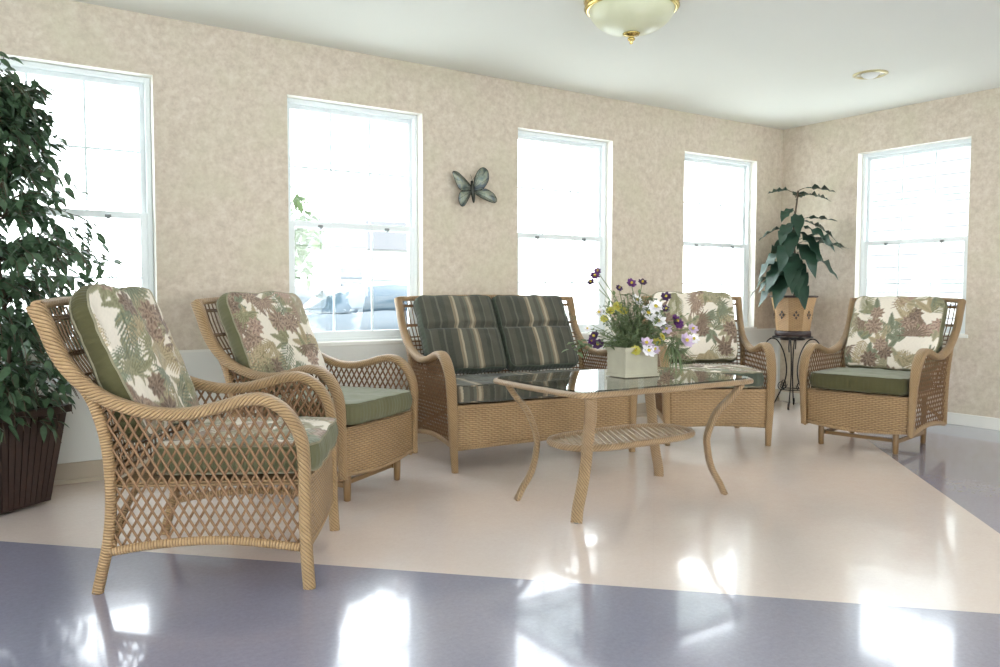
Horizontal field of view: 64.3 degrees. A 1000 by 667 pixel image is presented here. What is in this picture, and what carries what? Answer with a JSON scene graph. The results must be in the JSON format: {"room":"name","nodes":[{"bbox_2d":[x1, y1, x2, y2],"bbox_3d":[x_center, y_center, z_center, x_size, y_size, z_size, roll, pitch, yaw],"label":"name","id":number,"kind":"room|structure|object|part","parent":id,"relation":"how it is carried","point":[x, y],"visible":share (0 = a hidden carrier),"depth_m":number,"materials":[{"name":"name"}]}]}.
{"room":"care facility","nodes":[
{"label":"care facility","id":0,"kind":"room"},
{"bbox_2d":[0,0,782,463],"bbox_3d":[-1.372,-0.495,4.787,9.479,2.500,0.130,-2,4,-34],"label":"wall","id":1,"kind":"structure","parent":0,"point":[219,135],"depth_m":4.95,"materials":[{"name":"paint"}]},
{"bbox_2d":[0,57,153,357],"bbox_3d":[-2.297,-0.637,4.153,0.955,1.511,0.156,-2,4,-34],"label":"window","id":2,"kind":"structure","parent":1,"relation":"in","point":[142,84],"depth_m":4.36,"materials":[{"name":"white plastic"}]},
{"bbox_3d":[-2.328,-0.993,4.181,0.849,0.748,0.030,-2,4,-34],"label":"sash","id":3,"kind":"part","parent":2,"relation":"part of","materials":[{"name":"white plastic"}]},
{"bbox_2d":[8,217,140,280],"bbox_3d":[-2.317,-0.297,4.200,0.785,0.648,0.006,-2,4,-34],"label":"grille","id":4,"kind":"object","parent":2,"relation":"attached to","point":[87,218],"depth_m":4.33,"materials":[{"name":"white plastic"}]},
{"bbox_2d":[11,74,138,209],"bbox_3d":[-2.333,-0.994,4.188,0.797,0.696,0.006,-2,4,-34],"label":"grille","id":5,"kind":"object","parent":2,"relation":"attached to","point":[84,79],"depth_m":4.26,"materials":[{"name":"white plastic"}]},
{"bbox_3d":[-2.312,-0.292,4.193,0.849,0.729,0.030,-2,4,-34],"label":"sash","id":6,"kind":"part","parent":2,"relation":"part of","materials":[{"name":"white plastic"}]},
{"bbox_2d":[287,98,420,346],"bbox_3d":[-0.925,-0.682,5.073,0.960,1.511,0.156,-2,4,-34],"label":"window","id":7,"kind":"structure","parent":1,"relation":"in","point":[390,336],"depth_m":5.14,"materials":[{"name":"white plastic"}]},
{"bbox_2d":[291,114,406,224],"bbox_3d":[-0.961,-1.040,5.108,0.802,0.696,0.006,-2,4,-34],"label":"grille","id":8,"kind":"object","parent":7,"relation":"attached to","point":[364,116],"depth_m":5.16,"materials":[{"name":"white plastic"}]},
{"bbox_3d":[-0.956,-1.039,5.101,0.854,0.748,0.030,-2,4,-34],"label":"sash","id":9,"kind":"part","parent":7,"relation":"part of","materials":[{"name":"white plastic"}]},
{"bbox_3d":[-0.940,-0.338,5.113,0.854,0.729,0.030,-2,4,-34],"label":"sash","id":10,"kind":"part","parent":7,"relation":"part of","materials":[{"name":"white plastic"}]},
{"bbox_2d":[295,229,407,330],"bbox_3d":[-0.945,-0.343,5.120,0.790,0.648,0.006,-2,4,-34],"label":"grille","id":11,"kind":"object","parent":7,"relation":"attached to","point":[333,230],"depth_m":5.18,"materials":[{"name":"white plastic"}]},
{"bbox_3d":[-0.907,0.059,5.083,0.960,0.029,0.086,-2,4,-34],"label":"sill","id":12,"kind":"part","parent":7,"relation":"part of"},
{"bbox_2d":[28,328,775,358],"bbox_3d":[-1.335,0.086,4.760,9.479,0.014,0.008,-2,4,-34],"label":"trim","id":13,"kind":"structure","parent":1,"relation":"attached to","point":[200,350],"depth_m":4.54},
{"bbox_2d":[53,389,778,485],"bbox_3d":[-1.333,0.702,4.787,9.479,0.110,0.020,-2,4,-34],"label":"baseboard","id":14,"kind":"structure","parent":1,"relation":"attached to","point":[92,470],"depth_m":4.21,"materials":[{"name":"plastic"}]},
{"bbox_2d":[452,167,496,206],"bbox_3d":[-0.181,-0.995,5.399,0.332,0.275,0.063,-1,3,-26],"label":"ornament","id":15,"kind":"object","parent":1,"relation":"attached to","point":[481,178],"visible":1,"depth_m":5.41,"materials":[{"name":"green metal"}]},
{"bbox_2d":[517,130,614,336],"bbox_3d":[0.466,-0.729,6.005,0.950,1.511,0.156,-2,4,-34],"label":"window","id":16,"kind":"structure","parent":1,"relation":"in","point":[600,147],"depth_m":6.15,"materials":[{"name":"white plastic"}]},
{"bbox_2d":[518,142,595,234],"bbox_3d":[0.430,-1.086,6.041,0.792,0.696,0.006,-2,4,-34],"label":"grille","id":17,"kind":"object","parent":16,"relation":"attached to","point":[574,144],"depth_m":6.08,"materials":[{"name":"white plastic"}]},
{"bbox_2d":[519,239,596,296],"bbox_3d":[0.445,-0.390,6.053,0.780,0.648,0.006,-2,4,-34],"label":"grille","id":18,"kind":"object","parent":16,"relation":"attached to","point":[587,240],"depth_m":6.06,"materials":[{"name":"white plastic"}]},
{"bbox_3d":[0.435,-1.085,6.033,0.844,0.748,0.030,-2,4,-34],"label":"sash","id":19,"kind":"part","parent":16,"relation":"part of","materials":[{"name":"white plastic"}]},
{"bbox_3d":[0.450,-0.385,6.045,0.844,0.729,0.030,-2,4,-34],"label":"sash","id":20,"kind":"part","parent":16,"relation":"part of","materials":[{"name":"white plastic"}]},
{"bbox_3d":[0.483,0.013,6.016,0.950,0.029,0.086,-2,4,-34],"label":"sill","id":21,"kind":"part","parent":16,"relation":"part of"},
{"bbox_2d":[683,154,756,329],"bbox_3d":[1.883,-0.776,6.956,0.975,1.511,0.156,-2,4,-34],"label":"window","id":22,"kind":"structure","parent":1,"relation":"in","point":[744,207],"depth_m":7.17,"materials":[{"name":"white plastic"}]},
{"bbox_2d":[683,246,741,291],"bbox_3d":[1.863,-0.437,7.003,0.805,0.648,0.006,-2,4,-34],"label":"grille","id":23,"kind":"object","parent":22,"relation":"attached to","point":[735,247],"depth_m":7.06,"materials":[{"name":"white plastic"}]},
{"bbox_2d":[684,163,740,242],"bbox_3d":[1.848,-1.133,6.991,0.817,0.696,0.006,-2,4,-34],"label":"grille","id":24,"kind":"object","parent":22,"relation":"attached to","point":[717,164],"depth_m":7.05,"materials":[{"name":"white plastic"}]},
{"bbox_3d":[1.853,-1.133,6.984,0.869,0.748,0.030,-2,4,-34],"label":"sash","id":25,"kind":"part","parent":22,"relation":"part of","materials":[{"name":"white plastic"}]},
{"bbox_3d":[1.868,-0.432,6.996,0.869,0.729,0.030,-2,4,-34],"label":"sash","id":26,"kind":"part","parent":22,"relation":"part of","materials":[{"name":"white plastic"}]},
{"bbox_3d":[1.901,-0.035,6.966,0.975,0.029,0.086,-2,4,-34],"label":"sill","id":27,"kind":"part","parent":22,"relation":"part of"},
{"bbox_2d":[0,401,999,666],"bbox_3d":[0.916,0.989,1.448,9.779,0.100,8.390,-2,4,-34],"label":"floor","id":28,"kind":"structure","parent":0,"point":[842,551],"depth_m":2.90,"materials":[{"name":"tile"}]},
{"bbox_2d":[0,51,124,513],"bbox_3d":[-2.285,-0.240,3.574,1.184,2.095,0.859,-2,4,-34],"label":"ficus tree","id":29,"kind":"object","parent":28,"relation":"on","point":[31,426],"visible":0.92,"depth_m":3.61,"materials":[{"name":"green plant"}]},
{"bbox_2d":[25,296,339,594],"bbox_3d":[-1.117,0.359,2.982,0.930,0.995,0.772,0,3,-4],"label":"wicker armchair","id":30,"kind":"object","parent":28,"relation":"on","point":[316,491],"visible":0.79,"depth_m":2.66,"materials":[{"name":"wicker"}]},
{"bbox_3d":[-1.541,-0.115,2.924,0.078,0.044,0.718,0,3,-4],"label":"rail","id":31,"kind":"part","parent":30,"relation":"part of","materials":[{"name":"wicker"}]},
{"bbox_3d":[-1.332,0.511,2.634,0.119,0.728,0.060,0,3,-4],"label":"post","id":32,"kind":"part","parent":30,"relation":"part of","materials":[{"name":"wicker"}]},
{"bbox_2d":[69,284,198,442],"bbox_3d":[-1.339,0.094,2.952,0.288,0.552,0.620,0,3,-4],"label":"cushion","id":33,"kind":"object","parent":30,"relation":"on","point":[131,352],"visible":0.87,"depth_m":2.77,"materials":[{"name":"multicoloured fabric"}]},
{"bbox_3d":[-1.384,0.475,3.307,0.119,0.728,0.060,0,3,-4],"label":"post","id":34,"kind":"part","parent":30,"relation":"part of","materials":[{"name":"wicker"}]},
{"bbox_3d":[-1.015,0.440,2.654,0.719,0.556,0.030,0,3,-4],"label":"lattice panel","id":35,"kind":"part","parent":30,"relation":"part of","materials":[{"name":"wicker"}]},
{"bbox_3d":[-0.983,0.712,2.675,0.634,0.060,0.029,0,3,-4],"label":"rail","id":36,"kind":"part","parent":30,"relation":"part of","materials":[{"name":"wicker"}]},
{"bbox_3d":[-1.034,0.676,3.340,0.634,0.060,0.029,0,3,-4],"label":"rail","id":37,"kind":"part","parent":30,"relation":"part of","materials":[{"name":"wicker"}]},
{"bbox_2d":[154,416,337,474],"bbox_3d":[-0.924,0.412,2.998,0.574,0.129,0.628,0,3,-4],"label":"seat cushion","id":38,"kind":"object","parent":30,"relation":"on","point":[322,432],"visible":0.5,"depth_m":2.75,"materials":[{"name":"green fabric"}]},
{"bbox_3d":[-1.066,0.405,3.328,0.719,0.556,0.030,0,3,-4],"label":"lattice panel","id":39,"kind":"part","parent":30,"relation":"part of","materials":[{"name":"wicker"}]},
{"bbox_3d":[-1.131,0.346,3.330,0.904,0.980,0.074,0,3,-4],"label":"arm rail","id":40,"kind":"part","parent":30,"relation":"part of","materials":[{"name":"wicker"}]},
{"bbox_2d":[190,297,417,501],"bbox_3d":[-1.007,0.298,4.181,0.922,0.983,0.772,1,3,23],"label":"armchair","id":41,"kind":"object","parent":28,"relation":"on","point":[364,450],"visible":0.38,"depth_m":3.96,"materials":[{"name":"wicker"}]},
{"bbox_3d":[-1.394,-0.181,4.322,0.078,0.044,0.718,1,3,23],"label":"rail","id":42,"kind":"part","parent":41,"relation":"part of","materials":[{"name":"wicker"}]},
{"bbox_3d":[-1.359,0.377,3.965,0.119,0.586,0.055,1,3,23],"label":"post","id":43,"kind":"part","parent":41,"relation":"part of","materials":[{"name":"wicker"}]},
{"bbox_3d":[-1.133,0.256,3.850,0.897,0.839,0.068,1,3,23],"label":"arm rail","id":44,"kind":"part","parent":41,"relation":"part of","materials":[{"name":"wicker"}]},
{"bbox_2d":[216,291,326,392],"bbox_3d":[-1.203,0.038,4.252,0.303,0.532,0.617,1,3,24],"label":"cushion","id":45,"kind":"object","parent":41,"relation":"on","point":[267,331],"visible":0.73,"depth_m":4.13,"materials":[{"name":"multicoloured fabric"}]},
{"bbox_3d":[-1.065,0.385,3.842,0.719,0.556,0.030,1,3,23],"label":"lattice panel","id":46,"kind":"part","parent":41,"relation":"part of","materials":[{"name":"wicker"}]},
{"bbox_2d":[263,386,411,424],"bbox_3d":[-0.824,0.362,4.107,0.570,0.134,0.628,1,3,23],"label":"seat cushion","id":47,"kind":"object","parent":41,"relation":"on","point":[362,404],"visible":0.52,"depth_m":3.96,"materials":[{"name":"green fabric"}]},
{"bbox_3d":[-0.737,0.638,3.828,0.038,0.342,0.038,1,3,23],"label":"leg","id":48,"kind":"part","parent":41,"relation":"part of","materials":[{"name":"brown wicker"}]},
{"bbox_3d":[-0.799,0.353,4.464,0.719,0.556,0.030,1,3,23],"label":"lattice panel","id":49,"kind":"part","parent":41,"relation":"part of","materials":[{"name":"wicker"}]},
{"bbox_3d":[-0.856,0.222,4.497,0.897,0.839,0.068,1,3,23],"label":"arm rail","id":50,"kind":"part","parent":41,"relation":"part of","materials":[{"name":"wicker"}]},
{"bbox_3d":[-0.604,0.441,4.017,0.036,0.020,0.637,1,3,23],"label":"apron rail","id":51,"kind":"part","parent":41,"relation":"part of","materials":[{"name":"wicker"}]},
{"bbox_3d":[-0.552,0.616,4.260,0.038,0.342,0.038,1,3,23],"label":"leg","id":52,"kind":"part","parent":41,"relation":"part of","materials":[{"name":"brown wood"}]},
{"bbox_2d":[394,295,637,472],"bbox_3d":[0.100,0.251,5.066,1.352,0.995,0.845,-2,3,-29],"label":"wicker loveseat","id":53,"kind":"object","parent":28,"relation":"on","point":[474,425],"visible":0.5,"depth_m":4.68,"materials":[{"name":"wicker"}]},
{"bbox_3d":[-0.554,0.390,4.960,0.060,0.727,0.110,-2,3,-29],"label":"post","id":54,"kind":"part","parent":53,"relation":"part of","materials":[{"name":"wicker"}]},
{"bbox_3d":[-0.454,0.273,4.748,0.074,0.978,0.819,-2,3,-29],"label":"arm rail","id":55,"kind":"part","parent":53,"relation":"part of","materials":[{"name":"wicker"}]},
{"bbox_3d":[-0.408,0.346,4.692,0.029,0.532,0.620,-2,3,-29],"label":"lattice panel","id":56,"kind":"part","parent":53,"relation":"part of","materials":[{"name":"wicker"}]},
{"bbox_3d":[-0.399,0.606,4.696,0.029,0.060,0.572,-2,3,-29],"label":"rail","id":57,"kind":"part","parent":53,"relation":"part of","materials":[{"name":"wicker"}]},
{"bbox_2d":[413,295,506,374],"bbox_3d":[-0.253,0.004,5.073,0.550,0.500,0.324,-2,3,-29],"label":"cushion","id":58,"kind":"object","parent":53,"relation":"on","point":[466,328],"visible":0.88,"depth_m":5.01,"materials":[{"name":"fabric"}]},
{"bbox_3d":[-0.083,-0.242,5.376,1.291,0.044,0.079,-2,3,-29],"label":"rail","id":59,"kind":"part","parent":53,"relation":"part of","materials":[{"name":"wicker"}]},
{"bbox_3d":[0.289,0.397,4.729,1.217,0.020,0.036,-2,3,-29],"label":"apron rail","id":60,"kind":"part","parent":53,"relation":"part of","materials":[{"name":"wicker"}]},
{"bbox_2d":[426,369,618,402],"bbox_3d":[0.181,0.314,4.923,1.221,0.129,0.535,-2,3,-29],"label":"seat cushion","id":61,"kind":"object","parent":53,"relation":"on","point":[471,388],"visible":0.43,"depth_m":4.54,"materials":[{"name":"fabric"}]},
{"bbox_2d":[491,295,578,370],"bbox_3d":[0.234,-0.010,5.340,0.552,0.502,0.325,-2,3,-29],"label":"cushion","id":62,"kind":"object","parent":53,"relation":"on","point":[534,330],"visible":0.95,"depth_m":5.27,"materials":[{"name":"fabric"}]},
{"bbox_3d":[0.547,0.360,5.564,0.060,0.727,0.110,-2,3,-29],"label":"post","id":63,"kind":"part","parent":53,"relation":"part of","materials":[{"name":"wicker"}]},
{"bbox_3d":[0.692,0.316,5.296,0.029,0.532,0.620,-2,3,-29],"label":"lattice panel","id":64,"kind":"part","parent":53,"relation":"part of","materials":[{"name":"wicker"}]},
{"bbox_3d":[0.667,0.243,5.363,0.074,0.978,0.819,-2,3,-29],"label":"arm rail","id":65,"kind":"part","parent":53,"relation":"part of","materials":[{"name":"wicker"}]},
{"bbox_2d":[493,366,753,523],"bbox_3d":[0.606,0.513,3.915,1.135,0.602,0.757,-2,4,-33],"label":"coffee table","id":66,"kind":"object","parent":28,"relation":"on","point":[584,382],"visible":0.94,"depth_m":3.82,"materials":[{"name":"wicker"}]},
{"bbox_3d":[0.099,0.523,3.879,0.198,0.582,0.109,1,3,22],"label":"leg","id":67,"kind":"part","parent":66,"relation":"part of","materials":[{"name":"wicker"}]},
{"bbox_3d":[0.364,0.546,3.470,0.109,0.582,0.198,0,3,3],"label":"leg","id":68,"kind":"part","parent":66,"relation":"part of","materials":[{"name":"wicker"}]},
{"bbox_3d":[0.606,0.216,3.899,1.092,0.007,0.714,-2,4,-33],"label":"glass","id":69,"kind":"part","parent":66,"relation":"part of","materials":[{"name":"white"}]},
{"bbox_2d":[561,267,699,377],"bbox_3d":[0.655,-0.059,3.922,0.658,0.535,0.312,1,3,20],"label":"flower arrangement","id":70,"kind":"object","parent":66,"relation":"on","point":[633,354],"visible":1,"depth_m":3.89,"materials":[{"name":"multicoloured plant"}]},
{"bbox_3d":[0.655,0.200,3.928,0.214,0.016,0.151,-2,3,-30],"label":"box foot moulding","id":71,"kind":"part","parent":70,"relation":"part of","materials":[{"name":"white ceramic"}]},
{"bbox_3d":[0.847,0.500,4.362,0.109,0.582,0.198,0,3,3],"label":"leg","id":72,"kind":"part","parent":66,"relation":"part of","materials":[{"name":"wicker"}]},
{"bbox_3d":[1.112,0.522,3.952,0.198,0.582,0.109,1,3,22],"label":"leg","id":73,"kind":"part","parent":66,"relation":"part of","materials":[{"name":"wicker"}]},
{"bbox_2d":[641,296,775,445],"bbox_3d":[1.441,0.223,5.656,0.772,0.995,0.930,0,3,1],"label":"wicker armchair","id":74,"kind":"object","parent":28,"relation":"on","point":[752,407],"visible":0.45,"depth_m":5.22,"materials":[{"name":"wicker"}]},
{"bbox_3d":[1.091,0.228,5.648,0.074,0.980,0.904,0,3,1],"label":"arm rail","id":75,"kind":"part","parent":74,"relation":"part of","materials":[{"name":"wicker"}]},
{"bbox_3d":[1.101,0.290,5.587,0.030,0.556,0.719,0,3,1],"label":"lattice panel","id":76,"kind":"part","parent":74,"relation":"part of","materials":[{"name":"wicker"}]},
{"bbox_3d":[1.105,0.563,5.569,0.029,0.060,0.634,0,3,1],"label":"rail","id":77,"kind":"part","parent":74,"relation":"part of","materials":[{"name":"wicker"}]},
{"bbox_2d":[651,290,737,363],"bbox_3d":[1.428,-0.049,5.859,0.622,0.537,0.303,0,3,0],"label":"cushion","id":78,"kind":"object","parent":74,"relation":"on","point":[717,333],"visible":0.61,"depth_m":5.80,"materials":[{"name":"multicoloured floral-print cloth"}]},
{"bbox_2d":[671,364,763,387],"bbox_3d":[1.441,0.288,5.464,0.640,0.132,0.578,0,3,1],"label":"seat cushion","id":79,"kind":"object","parent":74,"relation":"on","point":[756,375],"visible":0.44,"depth_m":5.24,"materials":[{"name":"green fabric"}]},
{"bbox_3d":[1.435,0.373,5.229,0.637,0.020,0.036,0,3,1],"label":"apron rail","id":80,"kind":"part","parent":74,"relation":"part of","materials":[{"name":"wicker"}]},
{"bbox_3d":[1.782,0.345,5.900,0.060,0.728,0.119,0,3,1],"label":"post","id":81,"kind":"part","parent":74,"relation":"part of","materials":[{"name":"wicker"}]},
{"bbox_3d":[1.778,0.291,5.578,0.030,0.556,0.719,0,3,1],"label":"lattice panel","id":82,"kind":"part","parent":74,"relation":"part of","materials":[{"name":"wicker"}]},
{"bbox_3d":[1.790,0.230,5.639,0.074,0.980,0.904,0,3,1],"label":"arm rail","id":83,"kind":"part","parent":74,"relation":"part of","materials":[{"name":"wicker"}]},
{"bbox_2d":[766,335,819,409],"bbox_3d":[2.561,0.338,6.975,0.340,0.628,0.340,-1,3,-17],"label":"plant stand","id":84,"kind":"object","parent":28,"relation":"on","point":[774,336],"visible":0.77,"depth_m":6.94,"materials":[{"name":"metal"}]},
{"bbox_3d":[2.441,0.342,7.038,0.191,0.613,0.011,2,3,27],"label":"leg","id":85,"kind":"part","parent":84,"relation":"part of","materials":[{"name":"metal"}]},
{"bbox_3d":[2.499,0.352,6.856,0.011,0.612,0.190,2,3,27],"label":"leg","id":86,"kind":"part","parent":84,"relation":"part of","materials":[{"name":"metal"}]},
{"bbox_3d":[2.623,0.339,7.095,0.011,0.612,0.190,2,3,27],"label":"leg","id":87,"kind":"part","parent":84,"relation":"part of","materials":[{"name":"metal"}]},
{"bbox_2d":[769,295,818,336],"bbox_3d":[2.562,-0.154,6.949,0.385,0.355,0.384,-2,4,-34],"label":"plant pot","id":88,"kind":"object","parent":84,"relation":"on","point":[791,319],"depth_m":6.82,"materials":[{"name":"brown wood"}]},
{"bbox_2d":[750,184,848,336],"bbox_3d":[2.546,-0.629,6.852,0.611,1.312,0.732,-2,4,-34],"label":"plant","id":89,"kind":"object","parent":84,"relation":"on","point":[793,314],"visible":1,"depth_m":6.78,"materials":[{"name":"green plant"}]},
{"bbox_3d":[2.561,-0.755,6.916,0.136,1.013,0.142,-2,4,-34],"label":"stem","id":90,"kind":"part","parent":89,"relation":"part of","materials":[{"name":"green plant"}]},
{"bbox_3d":[2.680,0.349,6.913,0.191,0.613,0.011,2,3,27],"label":"leg","id":91,"kind":"part","parent":84,"relation":"part of","materials":[{"name":"metal"}]},
{"bbox_2d":[799,296,965,454],"bbox_3d":[2.591,0.242,5.392,0.922,0.983,0.772,-3,4,-45],"label":"armchair","id":92,"kind":"object","parent":28,"relation":"on","point":[861,412],"visible":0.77,"depth_m":5.15,"materials":[{"name":"wicker"}]},
{"bbox_3d":[2.144,0.566,5.300,0.038,0.342,0.038,-3,4,-44],"label":"leg","id":93,"kind":"part","parent":92,"relation":"part of","materials":[{"name":"brown wood"}]},
{"bbox_3d":[2.295,0.301,5.580,0.719,0.556,0.030,-3,4,-45],"label":"lattice panel","id":94,"kind":"part","parent":92,"relation":"part of","materials":[{"name":"wicker"}]},
{"bbox_3d":[2.334,0.169,5.630,0.897,0.839,0.068,-3,4,-45],"label":"arm rail","id":95,"kind":"part","parent":92,"relation":"part of","materials":[{"name":"wicker"}]},
{"bbox_3d":[2.329,0.650,5.487,0.490,0.026,0.020,-3,4,-44],"label":"rail","id":96,"kind":"part","parent":92,"relation":"part of","materials":[{"name":"brown wood"}]},
{"bbox_3d":[2.520,0.288,5.804,0.119,0.586,0.055,-3,4,-44],"label":"post","id":97,"kind":"part","parent":92,"relation":"part of","materials":[{"name":"wicker"}]},
{"bbox_3d":[2.278,0.391,5.092,0.036,0.020,0.637,-3,4,-45],"label":"apron rail","id":98,"kind":"part","parent":92,"relation":"part of","materials":[{"name":"wicker"}]},
{"bbox_2d":[810,367,931,395],"bbox_3d":[2.450,0.308,5.257,0.576,0.130,0.636,-3,4,-45],"label":"seat cushion","id":99,"kind":"object","parent":92,"relation":"on","point":[866,380],"visible":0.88,"depth_m":5.08,"materials":[{"name":"green fabric"}]},
{"bbox_3d":[2.474,0.585,4.965,0.038,0.342,0.038,-3,4,-44],"label":"leg","id":100,"kind":"part","parent":92,"relation":"part of","materials":[{"name":"brown wood"}]},
{"bbox_2d":[844,296,947,372],"bbox_3d":[2.744,0.005,5.528,0.304,0.531,0.620,-3,4,-44],"label":"cushion","id":101,"kind":"object","parent":92,"relation":"on","point":[886,332],"visible":0.84,"depth_m":5.47,"materials":[{"name":"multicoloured cloth with a green and brown floral leaf print"}]},
{"bbox_3d":[2.892,-0.242,5.663,0.078,0.044,0.718,-3,4,-45],"label":"rail","id":102,"kind":"part","parent":92,"relation":"part of","materials":[{"name":"wicker"}]},
{"bbox_3d":[2.659,0.668,5.153,0.490,0.026,0.020,-3,4,-44],"label":"rail","id":103,"kind":"part","parent":92,"relation":"part of","materials":[{"name":"brown wood"}]},
{"bbox_3d":[2.837,0.567,5.323,0.038,0.342,0.038,-3,4,-44],"label":"leg","id":104,"kind":"part","parent":92,"relation":"part of","materials":[{"name":"brown wood"}]},
{"bbox_3d":[2.743,0.600,5.093,0.634,0.060,0.029,-3,4,-45],"label":"rail","id":105,"kind":"part","parent":92,"relation":"part of","materials":[{"name":"wicker"}]},
{"bbox_3d":[2.770,0.327,5.098,0.719,0.556,0.030,-3,4,-44],"label":"lattice panel","id":106,"kind":"part","parent":92,"relation":"part of","materials":[{"name":"wicker"}]},
{"bbox_3d":[2.829,0.197,5.130,0.897,0.839,0.068,-3,4,-45],"label":"arm rail","id":107,"kind":"part","parent":92,"relation":"part of","materials":[{"name":"wicker"}]},
{"bbox_3d":[2.998,0.315,5.320,0.119,0.586,0.055,-3,4,-45],"label":"post","id":108,"kind":"part","parent":92,"relation":"part of","materials":[{"name":"wicker"}]},
{"bbox_2d":[72,0,999,129],"bbox_3d":[0.922,-1.607,1.310,9.779,0.100,8.390,-2,4,-34],"label":"ceiling","id":109,"kind":"structure","parent":0,"point":[778,64],"depth_m":4.80,"materials":[{"name":"paint"}]},
{"bbox_2d":[583,0,679,44],"bbox_3d":[0.666,-1.584,4.029,0.486,0.236,0.486,-2,4,-34],"label":"ceiling lamp","id":110,"kind":"object","parent":109,"relation":"attached to","point":[630,19],"visible":1,"depth_m":3.92,"materials":[{"name":"white glass"}]},
{"bbox_2d":[852,69,888,79],"bbox_3d":[2.529,-1.756,5.428,0.224,0.032,0.224,-2,4,-34],"label":"recessed light","id":111,"kind":"object","parent":109,"relation":"in","point":[877,73],"visible":1,"depth_m":5.40,"materials":[{"name":"beige glass"}]},
{"bbox_3d":[2.529,-1.754,5.428,0.120,0.029,0.120,-2,4,-34],"label":"bulb","id":112,"kind":"part","parent":111,"relation":"part of","materials":[{"name":"white glass"}]},
{"bbox_2d":[778,87,999,417],"bbox_3d":[4.908,-0.442,4.054,0.130,2.500,8.090,-2,4,-34],"label":"wall","id":113,"kind":"structure","parent":0,"point":[829,154],"depth_m":6.45,"materials":[{"name":"paint"}]},
{"bbox_2d":[779,391,999,430],"bbox_3d":[4.852,0.764,4.070,0.012,0.090,8.060,-2,4,-34],"label":"baseboard","id":114,"kind":"structure","parent":113,"relation":"attached to","point":[976,421],"depth_m":6.03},
{"bbox_2d":[860,138,970,337],"bbox_3d":[3.323,-0.743,6.397,0.156,1.511,0.960,-2,4,-34],"label":"window","id":115,"kind":"structure","parent":113,"relation":"in","point":[866,242],"depth_m":6.52,"materials":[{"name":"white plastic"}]},
{"bbox_3d":[3.344,-0.399,6.430,0.030,0.729,0.854,-2,4,-34],"label":"sash","id":116,"kind":"part","parent":115,"relation":"part of","materials":[{"name":"white plastic"}]},
{"bbox_2d":[868,243,962,295],"bbox_3d":[3.351,-0.403,6.435,0.006,0.648,0.790,-2,4,-34],"label":"grille","id":117,"kind":"object","parent":115,"relation":"attached to","point":[869,244],"depth_m":6.53,"materials":[{"name":"white plastic"}]},
{"bbox_3d":[3.370,-1.099,6.410,0.030,0.748,0.854,-2,4,-34],"label":"sash","id":118,"kind":"part","parent":115,"relation":"part of","materials":[{"name":"white plastic"}]},
{"bbox_2d":[871,151,968,239],"bbox_3d":[3.378,-1.099,6.415,0.006,0.696,0.802,-2,4,-34],"label":"grille","id":119,"kind":"object","parent":115,"relation":"attached to","point":[903,154],"depth_m":6.50,"materials":[{"name":"white plastic"}]},
{"bbox_3d":[3.292,-0.003,6.417,0.086,0.029,0.960,-2,4,-34],"label":"sill","id":120,"kind":"part","parent":115,"relation":"part of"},
{"label":"outside","id":121,"kind":"structure","parent":0,"visible":0},
{"bbox_2d":[1,301,735,335],"bbox_3d":[-7.296,0.061,25.254,160.000,0.100,120.000,-2,4,-34],"label":"ground","id":122,"kind":"structure","parent":121,"point":[585,310],"depth_m":57.20,"materials":[{"name":"white"}]},
{"bbox_2d":[136,216,406,290],"bbox_3d":[-8.441,-3.048,37.584,14.800,4.800,8.000,-2,4,-34],"label":"building","id":123,"kind":"structure","parent":122,"relation":"on","point":[352,247],"depth_m":35.12,"materials":[{"name":"white"}]},
{"bbox_2d":[295,286,319,304],"bbox_3d":[-5.420,-0.313,17.453,4.150,1.480,1.920,-3,4,-44],"label":"parked car","id":124,"kind":"object","parent":122,"relation":"on","point":[302,293],"visible":0.02,"depth_m":17.56,"materials":[{"name":"silver metal"}]},
{"bbox_2d":[291,181,324,291],"bbox_3d":[-4.544,-1.192,14.962,2.495,3.510,2.620,-2,4,-34],"label":"tree","id":125,"kind":"object","parent":122,"relation":"on","point":[302,252],"visible":0.09,"depth_m":15.05,"materials":[{"name":"green plant"}]},
{"bbox_2d":[303,285,407,331],"bbox_3d":[-1.983,-0.192,15.297,4.150,1.480,1.920,-3,4,-44],"label":"parked car","id":126,"kind":"object","parent":122,"relation":"on","point":[352,303],"visible":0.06,"depth_m":14.00,"materials":[{"name":"grey paint"}]},
{"bbox_2d":[868,147,970,323],"bbox_3d":[10.921,-2.123,11.449,7.000,5.800,12.800,-2,4,-34],"label":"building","id":127,"kind":"structure","parent":122,"relation":"on","point":[953,165],"depth_m":12.50,"materials":[{"name":"white"}]}
]}

